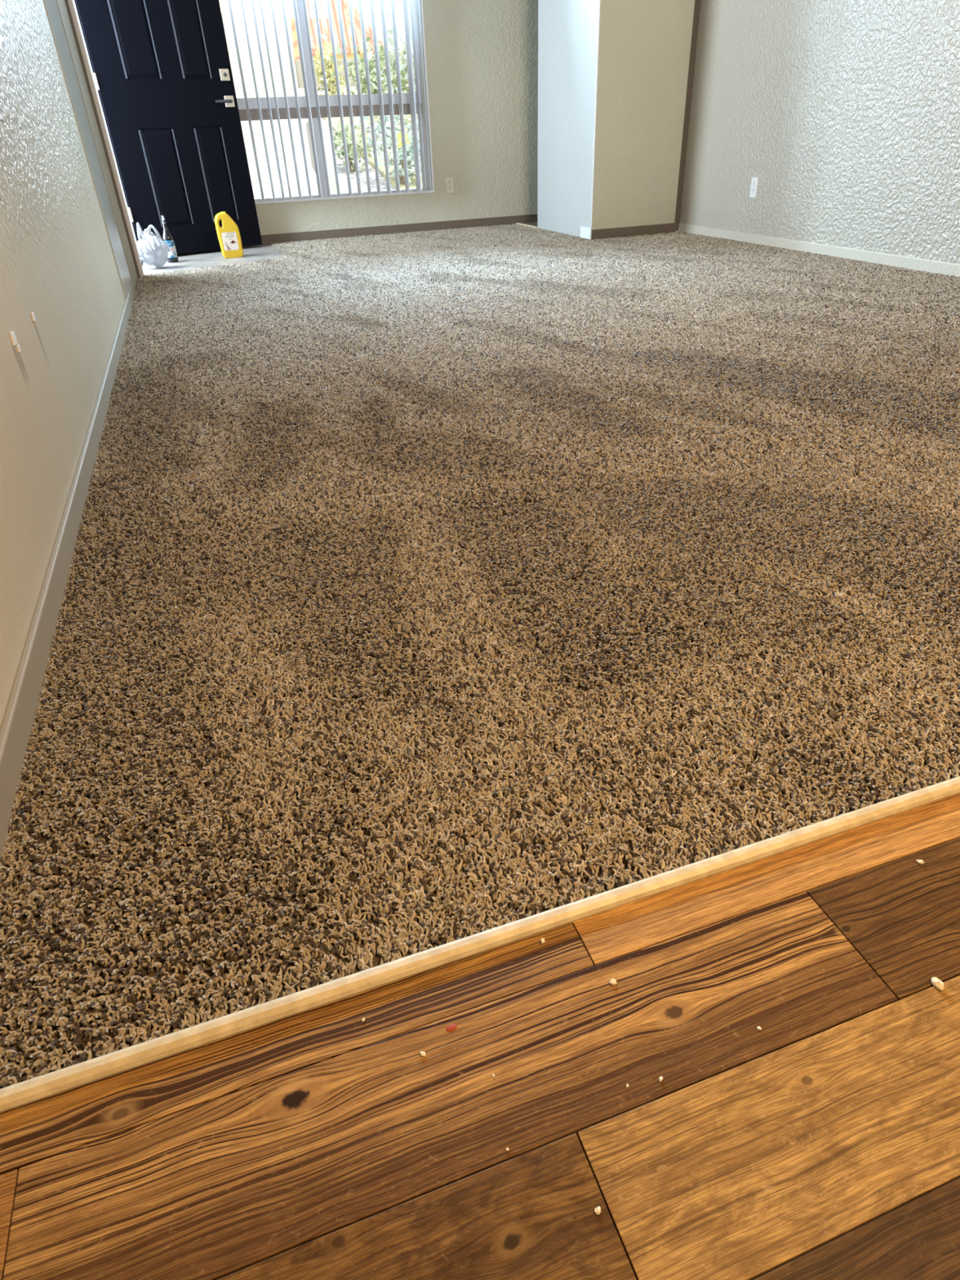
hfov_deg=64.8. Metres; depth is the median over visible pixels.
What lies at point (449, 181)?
wall outlet
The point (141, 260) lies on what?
door frame
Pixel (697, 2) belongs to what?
trim
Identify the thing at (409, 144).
shrub
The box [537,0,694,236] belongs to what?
pillar
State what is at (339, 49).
tree
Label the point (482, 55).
wall
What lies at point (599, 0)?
trim
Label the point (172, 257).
bottle
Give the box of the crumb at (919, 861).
[915,859,924,864]
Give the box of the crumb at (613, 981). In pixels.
[609,978,617,985]
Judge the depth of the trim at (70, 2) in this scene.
4.44 m
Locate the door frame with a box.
[72,0,142,265]
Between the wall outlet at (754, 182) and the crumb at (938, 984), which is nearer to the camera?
the crumb at (938, 984)
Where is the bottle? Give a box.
[161,215,178,262]
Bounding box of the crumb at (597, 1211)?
[594,1206,600,1214]
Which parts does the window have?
sash rail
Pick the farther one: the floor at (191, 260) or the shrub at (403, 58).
the shrub at (403, 58)
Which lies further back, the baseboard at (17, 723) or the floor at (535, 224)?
the floor at (535, 224)
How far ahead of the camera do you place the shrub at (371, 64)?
12.15 m
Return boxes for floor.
[0,793,959,1279]
[142,244,284,275]
[521,222,537,226]
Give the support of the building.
on the ground at (256, 126)
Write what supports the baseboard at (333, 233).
attached to the wall at (482, 55)
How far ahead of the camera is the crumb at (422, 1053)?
0.67 m
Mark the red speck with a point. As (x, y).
(451, 1027)
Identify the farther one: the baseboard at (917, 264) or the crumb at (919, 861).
the baseboard at (917, 264)
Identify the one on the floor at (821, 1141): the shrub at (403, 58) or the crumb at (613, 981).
the crumb at (613, 981)
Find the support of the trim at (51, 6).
attached to the wall at (58, 264)
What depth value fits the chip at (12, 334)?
1.49 m
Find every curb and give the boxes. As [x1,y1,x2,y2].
[244,133,336,149]
[252,182,300,199]
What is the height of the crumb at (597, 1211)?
0.003 m
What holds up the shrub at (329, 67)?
on the ground at (256, 126)
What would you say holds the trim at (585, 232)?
attached to the pillar
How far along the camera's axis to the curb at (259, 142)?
10.71 m
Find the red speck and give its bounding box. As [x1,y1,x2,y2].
[445,1023,457,1031]
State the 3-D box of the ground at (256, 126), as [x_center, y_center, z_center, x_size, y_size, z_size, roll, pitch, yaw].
[-6.218,-18.487,27.873,60.000,2.820,52.700,-13,35,-14]
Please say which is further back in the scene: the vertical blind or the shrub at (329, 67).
the shrub at (329, 67)
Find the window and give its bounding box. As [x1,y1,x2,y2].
[236,0,434,204]
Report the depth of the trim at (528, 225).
6.55 m
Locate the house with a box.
[288,0,383,61]
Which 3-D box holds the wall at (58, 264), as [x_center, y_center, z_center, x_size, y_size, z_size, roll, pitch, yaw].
[-1.192,-1.546,1.467,0.120,2.490,9.895,-13,35,-14]
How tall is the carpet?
0.020 m
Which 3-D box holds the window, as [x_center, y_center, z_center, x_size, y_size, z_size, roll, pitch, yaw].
[-1.213,-4.523,5.685,1.622,2.089,0.124,-13,35,-14]
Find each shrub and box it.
[313,37,356,95]
[330,36,415,94]
[332,120,384,172]
[355,89,421,184]
[361,38,416,93]
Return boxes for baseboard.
[0,280,135,859]
[260,213,537,244]
[591,222,676,239]
[678,222,959,276]
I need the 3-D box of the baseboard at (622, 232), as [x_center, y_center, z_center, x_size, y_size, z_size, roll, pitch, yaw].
[1.152,-3.051,5.657,0.705,0.072,0.012,-13,35,-14]
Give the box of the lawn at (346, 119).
[321,114,422,189]
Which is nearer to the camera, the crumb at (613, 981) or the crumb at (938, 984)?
the crumb at (938, 984)
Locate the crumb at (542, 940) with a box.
[540,937,545,943]
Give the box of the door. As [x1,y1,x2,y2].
[74,0,262,253]
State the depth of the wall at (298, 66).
16.22 m
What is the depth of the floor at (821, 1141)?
0.63 m
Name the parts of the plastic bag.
handle, handle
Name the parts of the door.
panel, panel, panel, panel, lever, handle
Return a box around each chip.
[9,330,17,346]
[16,344,21,352]
[30,311,35,321]
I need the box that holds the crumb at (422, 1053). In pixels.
[420,1051,425,1056]
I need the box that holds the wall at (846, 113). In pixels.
[675,0,959,264]
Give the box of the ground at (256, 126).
[235,85,415,198]
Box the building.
[218,0,297,89]
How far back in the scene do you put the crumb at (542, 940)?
0.76 m
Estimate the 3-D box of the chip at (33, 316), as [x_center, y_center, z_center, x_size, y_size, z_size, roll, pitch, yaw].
[-1.009,-0.730,1.710,0.003,0.020,0.028,-13,35,-14]
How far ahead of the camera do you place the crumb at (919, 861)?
0.82 m
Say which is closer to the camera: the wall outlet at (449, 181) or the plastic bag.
the plastic bag
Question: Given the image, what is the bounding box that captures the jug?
[214,211,243,258]
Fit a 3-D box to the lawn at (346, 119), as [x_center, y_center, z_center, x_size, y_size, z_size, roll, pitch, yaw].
[1.218,-7.817,11.687,6.550,1.331,7.200,-13,35,-14]
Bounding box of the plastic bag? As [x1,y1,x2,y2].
[136,222,170,267]
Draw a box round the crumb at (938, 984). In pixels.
[931,977,943,990]
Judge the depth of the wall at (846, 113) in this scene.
4.28 m
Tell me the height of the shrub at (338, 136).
0.654 m
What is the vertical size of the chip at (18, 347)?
0.014 m
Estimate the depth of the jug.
5.47 m
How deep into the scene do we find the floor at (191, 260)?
5.50 m
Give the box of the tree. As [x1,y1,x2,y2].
[320,0,418,130]
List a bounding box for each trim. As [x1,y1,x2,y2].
[0,776,959,1112]
[43,0,131,297]
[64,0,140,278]
[67,0,143,276]
[515,222,537,227]
[580,226,591,239]
[590,0,600,227]
[674,0,701,231]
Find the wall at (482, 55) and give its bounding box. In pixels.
[255,0,537,235]
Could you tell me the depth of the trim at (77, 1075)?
0.75 m
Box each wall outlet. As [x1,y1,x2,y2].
[444,177,453,193]
[749,177,759,197]
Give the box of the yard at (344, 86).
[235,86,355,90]
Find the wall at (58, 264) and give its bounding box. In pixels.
[0,0,142,728]
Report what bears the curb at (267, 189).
on the ground at (256, 126)
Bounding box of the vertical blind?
[227,0,431,200]
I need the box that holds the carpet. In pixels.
[0,223,959,1088]

